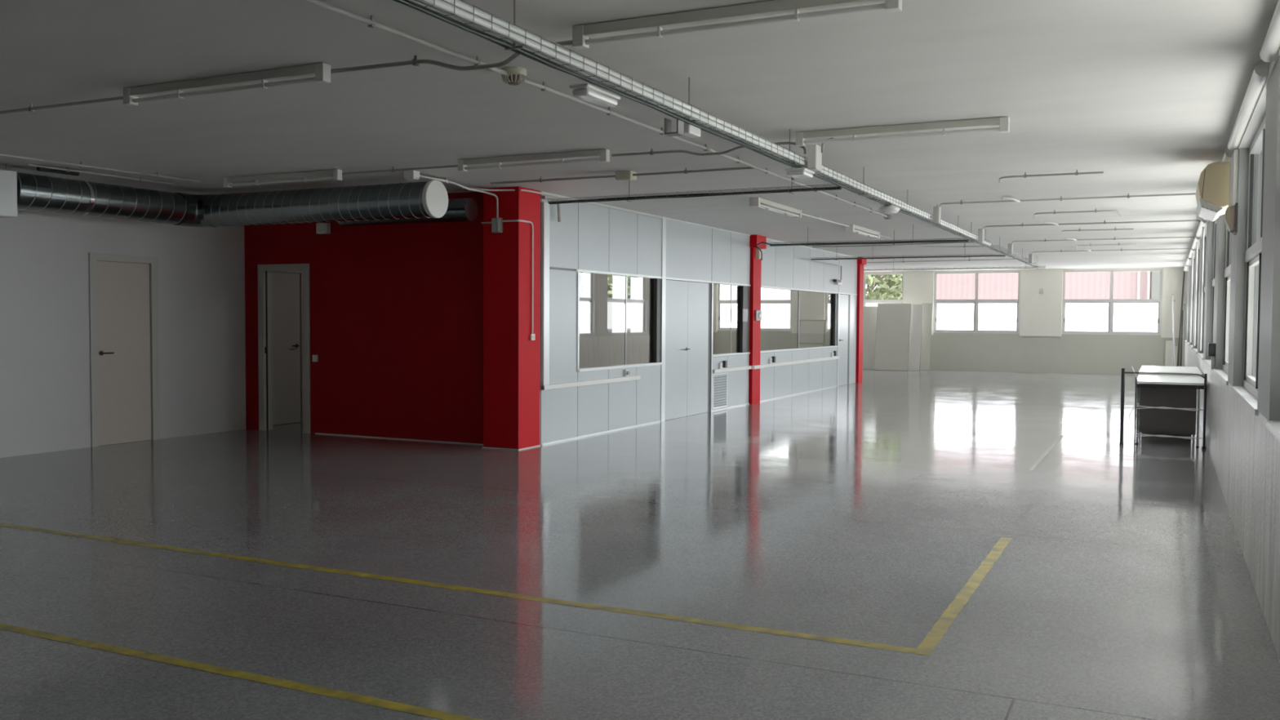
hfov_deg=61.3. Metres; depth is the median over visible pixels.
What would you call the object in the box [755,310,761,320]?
intercom
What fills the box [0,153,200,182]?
conduit
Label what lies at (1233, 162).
pier cover
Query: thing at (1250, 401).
trim
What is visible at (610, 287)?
tree
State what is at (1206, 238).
window
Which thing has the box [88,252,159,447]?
door
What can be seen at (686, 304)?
door
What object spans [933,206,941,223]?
box
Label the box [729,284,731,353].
window
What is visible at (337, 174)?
batten
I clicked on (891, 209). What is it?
emergency light
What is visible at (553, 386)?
cable trunking
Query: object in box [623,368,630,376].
outlet
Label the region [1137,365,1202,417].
desk
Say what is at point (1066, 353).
wall
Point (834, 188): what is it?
cable bundle
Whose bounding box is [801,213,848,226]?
conduit
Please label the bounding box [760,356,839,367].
cable trunking
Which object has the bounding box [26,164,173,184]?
conduit
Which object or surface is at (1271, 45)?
trim
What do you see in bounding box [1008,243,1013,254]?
box
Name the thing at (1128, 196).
conduit
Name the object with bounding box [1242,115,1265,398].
window
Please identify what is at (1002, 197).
conduit
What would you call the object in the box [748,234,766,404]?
column
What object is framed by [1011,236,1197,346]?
conduit
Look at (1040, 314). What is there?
wall
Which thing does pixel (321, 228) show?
alarm box
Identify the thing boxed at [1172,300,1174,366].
pole
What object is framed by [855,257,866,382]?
column
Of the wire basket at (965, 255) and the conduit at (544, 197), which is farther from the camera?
the wire basket at (965, 255)
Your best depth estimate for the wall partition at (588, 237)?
14.87 m
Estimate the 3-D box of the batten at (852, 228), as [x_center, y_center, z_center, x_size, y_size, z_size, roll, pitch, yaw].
[3.478,-1.996,16.817,0.120,0.101,1.660,1,2,26]
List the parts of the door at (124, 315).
handle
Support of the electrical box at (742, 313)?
attached to the wall partition at (588, 237)
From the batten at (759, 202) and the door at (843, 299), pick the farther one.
the door at (843, 299)
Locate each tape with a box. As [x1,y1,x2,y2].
[916,537,1011,650]
[1029,435,1063,470]
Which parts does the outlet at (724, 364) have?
plate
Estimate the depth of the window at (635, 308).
29.34 m
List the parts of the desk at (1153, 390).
leg, modesty panel, leg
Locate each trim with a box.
[315,432,483,444]
[481,444,540,450]
[1164,340,1177,366]
[1183,0,1279,271]
[1184,340,1279,441]
[1186,48,1279,271]
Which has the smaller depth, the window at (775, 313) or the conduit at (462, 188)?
the conduit at (462, 188)
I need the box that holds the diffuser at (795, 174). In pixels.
[786,170,813,178]
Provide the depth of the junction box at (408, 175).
10.49 m
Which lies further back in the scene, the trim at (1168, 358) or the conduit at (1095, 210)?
the trim at (1168, 358)
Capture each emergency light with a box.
[568,83,620,107]
[785,167,814,178]
[877,203,900,213]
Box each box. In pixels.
[0,164,17,217]
[315,222,330,234]
[404,170,419,180]
[491,217,502,232]
[614,170,636,182]
[737,308,747,321]
[755,248,762,259]
[807,144,822,171]
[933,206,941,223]
[977,228,983,242]
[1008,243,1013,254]
[1028,253,1032,263]
[1207,342,1215,368]
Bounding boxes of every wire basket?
[547,183,837,203]
[768,238,967,245]
[811,253,1005,260]
[863,266,1039,271]
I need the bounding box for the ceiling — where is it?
[0,0,1278,271]
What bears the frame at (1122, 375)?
on the floor
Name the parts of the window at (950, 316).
sash, pane, sash, pane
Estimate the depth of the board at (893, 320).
30.96 m
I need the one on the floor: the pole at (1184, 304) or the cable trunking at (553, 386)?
the pole at (1184, 304)
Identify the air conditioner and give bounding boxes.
[1195,161,1229,222]
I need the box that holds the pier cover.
[1228,149,1239,206]
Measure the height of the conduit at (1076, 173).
0.051 m
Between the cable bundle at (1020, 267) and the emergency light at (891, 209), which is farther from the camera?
the cable bundle at (1020, 267)
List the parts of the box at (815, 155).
lid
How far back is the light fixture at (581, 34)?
4.92 m
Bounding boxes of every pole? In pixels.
[1172,293,1175,366]
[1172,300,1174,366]
[1176,271,1185,366]
[1179,309,1183,366]
[1182,303,1185,366]
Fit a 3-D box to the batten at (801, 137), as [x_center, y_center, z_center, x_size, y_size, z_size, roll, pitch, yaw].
[1.883,-1.660,7.870,1.540,0.101,0.065,1,2,26]
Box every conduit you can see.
[0,96,139,114]
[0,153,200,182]
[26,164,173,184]
[303,0,887,217]
[330,37,592,73]
[342,164,469,174]
[419,174,498,217]
[462,187,662,218]
[490,166,755,184]
[502,219,533,333]
[542,195,561,222]
[611,141,806,156]
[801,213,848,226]
[810,258,842,279]
[812,230,977,247]
[821,137,835,153]
[866,253,1028,262]
[906,242,999,247]
[938,192,1195,207]
[982,219,1204,351]
[999,169,1103,182]
[1001,196,1020,202]
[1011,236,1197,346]
[1031,248,1193,342]
[1033,208,1121,219]
[1044,221,1058,225]
[1061,226,1133,234]
[1075,242,1136,250]
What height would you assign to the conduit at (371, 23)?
0.054 m
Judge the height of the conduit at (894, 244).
0.250 m
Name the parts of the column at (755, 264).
head plate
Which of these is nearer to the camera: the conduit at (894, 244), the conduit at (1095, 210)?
the conduit at (1095, 210)
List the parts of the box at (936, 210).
lid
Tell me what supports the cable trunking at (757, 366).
attached to the wall partition at (588, 237)
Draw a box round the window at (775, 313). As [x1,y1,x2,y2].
[717,284,791,331]
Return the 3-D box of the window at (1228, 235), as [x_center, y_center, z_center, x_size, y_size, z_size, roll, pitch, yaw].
[5.381,-0.746,9.750,0.090,1.770,2.380,1,2,26]
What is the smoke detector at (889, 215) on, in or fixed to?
attached to the ceiling
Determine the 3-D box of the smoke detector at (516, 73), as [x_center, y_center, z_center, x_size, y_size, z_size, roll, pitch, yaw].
[-0.724,-1.622,6.191,0.150,0.084,0.150,1,2,26]
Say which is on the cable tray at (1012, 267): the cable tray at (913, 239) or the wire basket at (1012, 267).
the wire basket at (1012, 267)
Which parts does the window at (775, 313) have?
sash, pane, pane, sash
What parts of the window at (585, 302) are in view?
pane, sash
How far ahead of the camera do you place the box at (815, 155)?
8.28 m
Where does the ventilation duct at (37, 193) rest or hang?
hanging from the ceiling
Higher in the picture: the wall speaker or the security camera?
the wall speaker
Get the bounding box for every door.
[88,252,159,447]
[271,271,302,425]
[665,280,708,420]
[838,293,848,386]
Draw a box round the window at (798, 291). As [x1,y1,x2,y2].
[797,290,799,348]
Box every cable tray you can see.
[406,0,1038,266]
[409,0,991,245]
[547,166,837,203]
[768,224,967,246]
[811,242,1005,260]
[863,256,1039,271]
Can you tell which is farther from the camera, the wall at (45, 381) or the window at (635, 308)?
the window at (635, 308)
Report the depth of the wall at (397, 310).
12.80 m
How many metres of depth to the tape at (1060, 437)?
11.75 m
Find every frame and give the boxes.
[257,263,310,433]
[1119,366,1207,449]
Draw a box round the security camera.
[833,279,842,284]
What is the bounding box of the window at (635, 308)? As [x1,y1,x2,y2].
[607,275,645,332]
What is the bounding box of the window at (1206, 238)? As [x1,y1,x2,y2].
[1203,238,1206,345]
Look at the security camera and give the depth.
22.94 m
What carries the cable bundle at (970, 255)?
in the cable tray at (965, 255)
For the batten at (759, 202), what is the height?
0.101 m
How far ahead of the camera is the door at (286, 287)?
14.51 m
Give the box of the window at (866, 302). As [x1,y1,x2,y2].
[824,272,903,331]
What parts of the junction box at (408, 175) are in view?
lid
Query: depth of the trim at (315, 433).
12.77 m
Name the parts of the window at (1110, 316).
sash, pane, sash, pane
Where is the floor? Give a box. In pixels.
[0,368,1279,719]
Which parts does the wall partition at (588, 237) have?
panel, panel, panel, panel, panel, panel, panel, panel, panel, panel, baseboard, panel, panel, panel, panel, panel, panel, panel, panel, panel, panel, panel, panel, panel, panel, panel, panel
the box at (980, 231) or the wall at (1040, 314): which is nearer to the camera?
the box at (980, 231)
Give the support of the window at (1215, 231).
attached to the window frames at (1268, 373)
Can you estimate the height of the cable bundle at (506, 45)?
0.032 m
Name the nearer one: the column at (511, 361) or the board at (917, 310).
the column at (511, 361)
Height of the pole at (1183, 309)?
1.760 m
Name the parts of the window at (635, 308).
pane, sash, pane, sash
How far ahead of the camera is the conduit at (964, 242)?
18.99 m
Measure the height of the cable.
0.252 m
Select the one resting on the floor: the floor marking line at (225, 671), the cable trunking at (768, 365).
the floor marking line at (225, 671)
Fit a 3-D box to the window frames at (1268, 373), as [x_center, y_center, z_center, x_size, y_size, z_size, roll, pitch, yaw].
[6.613,-0.834,12.219,0.254,1.770,36.200,1,2,26]
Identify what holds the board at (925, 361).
on the floor
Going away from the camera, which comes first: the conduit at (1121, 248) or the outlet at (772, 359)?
the outlet at (772, 359)
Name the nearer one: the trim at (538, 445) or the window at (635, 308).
the trim at (538, 445)
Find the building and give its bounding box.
[880,271,1159,299]
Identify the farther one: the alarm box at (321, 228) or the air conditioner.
the alarm box at (321, 228)
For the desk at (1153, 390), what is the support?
on the floor
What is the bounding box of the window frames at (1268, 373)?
[1184,54,1279,421]
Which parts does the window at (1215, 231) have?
sash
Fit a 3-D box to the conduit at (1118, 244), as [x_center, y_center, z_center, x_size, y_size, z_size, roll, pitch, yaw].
[8.738,-2.130,20.316,1.100,0.051,1.504,1,2,26]
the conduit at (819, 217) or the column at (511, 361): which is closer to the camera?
the column at (511, 361)
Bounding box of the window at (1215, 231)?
[1210,219,1216,358]
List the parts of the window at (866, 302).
sash, pane, pane, sash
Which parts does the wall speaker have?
plate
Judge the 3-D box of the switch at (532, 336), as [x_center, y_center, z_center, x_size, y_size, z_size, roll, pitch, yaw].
[-1.192,-0.255,11.986,0.035,0.070,0.080,1,2,26]
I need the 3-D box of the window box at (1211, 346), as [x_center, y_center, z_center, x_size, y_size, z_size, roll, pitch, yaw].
[5.839,-0.042,11.033,0.065,0.260,0.180,1,2,26]
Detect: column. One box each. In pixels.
[483,186,540,448]
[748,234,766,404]
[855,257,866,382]
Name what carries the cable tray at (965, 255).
hanging from the ceiling
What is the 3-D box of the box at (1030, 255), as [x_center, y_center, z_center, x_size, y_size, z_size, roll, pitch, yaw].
[7.873,-2.041,21.756,0.070,0.190,0.116,1,2,26]
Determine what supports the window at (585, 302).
in the wall at (596, 348)
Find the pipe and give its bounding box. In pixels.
[36,166,79,175]
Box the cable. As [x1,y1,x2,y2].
[755,241,770,260]
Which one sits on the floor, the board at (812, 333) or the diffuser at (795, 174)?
the board at (812, 333)
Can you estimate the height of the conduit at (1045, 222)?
0.036 m
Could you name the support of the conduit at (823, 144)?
attached to the box at (815, 155)
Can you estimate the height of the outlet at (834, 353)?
0.102 m
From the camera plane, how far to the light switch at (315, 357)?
13.29 m
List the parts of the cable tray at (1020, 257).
hanger rod, projector bracket, hanger rod, hanger rod, hanger rod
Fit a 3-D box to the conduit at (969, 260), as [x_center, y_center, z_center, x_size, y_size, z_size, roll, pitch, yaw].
[6.589,-2.201,23.307,3.400,0.164,0.024,1,2,26]
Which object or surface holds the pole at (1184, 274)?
on the floor
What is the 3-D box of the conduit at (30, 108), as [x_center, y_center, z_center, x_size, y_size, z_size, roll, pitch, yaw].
[-4.800,-1.717,7.614,3.640,0.052,0.024,1,2,26]
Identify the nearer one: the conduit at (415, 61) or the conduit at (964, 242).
the conduit at (415, 61)
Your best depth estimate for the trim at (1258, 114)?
6.89 m
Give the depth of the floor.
6.28 m
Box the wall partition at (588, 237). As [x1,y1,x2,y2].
[539,191,857,445]
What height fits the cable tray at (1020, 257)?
0.345 m
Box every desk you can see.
[1135,374,1208,447]
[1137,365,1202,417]
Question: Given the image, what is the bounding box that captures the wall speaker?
[1223,202,1238,235]
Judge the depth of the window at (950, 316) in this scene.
30.63 m
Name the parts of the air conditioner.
outlet panel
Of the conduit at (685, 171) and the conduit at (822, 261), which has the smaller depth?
the conduit at (685, 171)
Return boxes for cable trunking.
[541,375,640,390]
[712,364,764,373]
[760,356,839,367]
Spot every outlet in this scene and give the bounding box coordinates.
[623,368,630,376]
[718,360,727,368]
[768,355,775,363]
[831,351,836,356]
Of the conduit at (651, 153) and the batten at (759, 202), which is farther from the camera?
the batten at (759, 202)
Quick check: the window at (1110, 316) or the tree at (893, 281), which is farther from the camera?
the tree at (893, 281)
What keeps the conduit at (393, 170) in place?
attached to the ceiling
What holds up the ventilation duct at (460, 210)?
hanging from the ceiling
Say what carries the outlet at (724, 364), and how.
attached to the wall partition at (588, 237)
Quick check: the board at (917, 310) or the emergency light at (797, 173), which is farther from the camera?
the board at (917, 310)
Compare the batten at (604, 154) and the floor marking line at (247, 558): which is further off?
the batten at (604, 154)
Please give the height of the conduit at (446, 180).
0.330 m
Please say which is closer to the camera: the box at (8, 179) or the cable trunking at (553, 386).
the box at (8, 179)
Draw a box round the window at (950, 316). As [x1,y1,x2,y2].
[933,271,1020,333]
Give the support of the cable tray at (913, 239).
hanging from the ceiling
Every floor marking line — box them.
[0,523,932,655]
[0,622,483,719]
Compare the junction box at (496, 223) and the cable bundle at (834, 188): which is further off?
the junction box at (496, 223)
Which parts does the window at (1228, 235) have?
sash, pane, pane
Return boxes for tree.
[579,271,622,297]
[607,274,637,298]
[827,274,902,299]
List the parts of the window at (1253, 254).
sash, pane, pane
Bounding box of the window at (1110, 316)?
[1061,269,1162,335]
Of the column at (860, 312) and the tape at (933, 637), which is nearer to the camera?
the tape at (933, 637)
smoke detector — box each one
[500,66,526,85]
[883,213,892,219]
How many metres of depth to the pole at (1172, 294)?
28.06 m
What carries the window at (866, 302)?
in the wall at (1040, 314)
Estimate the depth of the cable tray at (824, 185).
10.15 m
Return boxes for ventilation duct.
[17,172,214,226]
[204,180,448,226]
[337,198,477,226]
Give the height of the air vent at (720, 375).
0.560 m
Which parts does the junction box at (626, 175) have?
lid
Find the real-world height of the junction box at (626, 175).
0.085 m
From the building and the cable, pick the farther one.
the building
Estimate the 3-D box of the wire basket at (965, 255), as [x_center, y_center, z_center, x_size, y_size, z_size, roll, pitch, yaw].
[4.930,-1.920,20.136,3.603,0.044,0.085,1,2,27]
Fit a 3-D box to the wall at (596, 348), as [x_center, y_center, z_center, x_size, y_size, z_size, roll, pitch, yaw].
[-2.670,-0.959,24.796,0.300,2.870,21.700,1,2,26]
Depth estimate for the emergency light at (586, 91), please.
5.39 m
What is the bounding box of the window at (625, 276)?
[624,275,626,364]
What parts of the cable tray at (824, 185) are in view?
hanger rod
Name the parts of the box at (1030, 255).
lid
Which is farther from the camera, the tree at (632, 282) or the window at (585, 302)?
the tree at (632, 282)
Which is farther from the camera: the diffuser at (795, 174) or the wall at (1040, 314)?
the wall at (1040, 314)
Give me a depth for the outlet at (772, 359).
19.28 m
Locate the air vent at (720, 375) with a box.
[712,372,727,409]
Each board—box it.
[796,320,826,348]
[862,306,877,369]
[874,303,911,370]
[907,304,923,371]
[920,302,933,370]
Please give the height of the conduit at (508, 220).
1.240 m
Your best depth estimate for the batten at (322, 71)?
6.36 m
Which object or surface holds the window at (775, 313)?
in the wall at (1040, 314)
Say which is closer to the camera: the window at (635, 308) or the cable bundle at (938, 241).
the cable bundle at (938, 241)
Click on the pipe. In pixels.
(39, 169)
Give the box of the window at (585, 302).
[579,272,591,333]
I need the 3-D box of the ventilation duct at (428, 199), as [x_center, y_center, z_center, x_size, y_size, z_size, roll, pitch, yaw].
[-3.429,-1.658,11.567,3.084,0.380,0.380,1,2,26]
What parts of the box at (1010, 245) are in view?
lid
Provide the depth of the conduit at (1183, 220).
14.97 m
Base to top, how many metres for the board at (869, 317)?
1.841 m
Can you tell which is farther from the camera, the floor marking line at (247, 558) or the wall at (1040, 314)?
the wall at (1040, 314)
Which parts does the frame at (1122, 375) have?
post, post, post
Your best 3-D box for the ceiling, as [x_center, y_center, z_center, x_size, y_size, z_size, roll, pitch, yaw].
[0.397,-2.106,15.197,14.150,0.200,36.200,1,2,26]
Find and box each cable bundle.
[392,0,1035,266]
[548,186,841,204]
[769,240,968,246]
[811,255,1005,260]
[863,266,1045,271]
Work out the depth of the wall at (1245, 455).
6.39 m
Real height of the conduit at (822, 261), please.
0.328 m
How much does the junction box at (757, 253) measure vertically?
0.170 m
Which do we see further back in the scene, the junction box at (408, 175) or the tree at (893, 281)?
the tree at (893, 281)
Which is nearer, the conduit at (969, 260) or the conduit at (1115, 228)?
the conduit at (1115, 228)
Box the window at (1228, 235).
[1222,226,1231,373]
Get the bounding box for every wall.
[0,208,245,457]
[244,191,483,444]
[579,271,653,368]
[712,266,1186,337]
[712,330,1184,375]
[1184,342,1279,662]
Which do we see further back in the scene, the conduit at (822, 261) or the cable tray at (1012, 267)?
the cable tray at (1012, 267)
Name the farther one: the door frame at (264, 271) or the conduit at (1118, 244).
the conduit at (1118, 244)
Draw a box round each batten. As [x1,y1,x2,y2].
[123,62,330,106]
[222,168,342,187]
[457,149,609,171]
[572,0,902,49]
[749,197,801,218]
[795,116,1009,146]
[845,224,879,239]
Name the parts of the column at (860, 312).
head plate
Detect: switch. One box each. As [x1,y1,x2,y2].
[312,355,318,361]
[529,333,535,340]

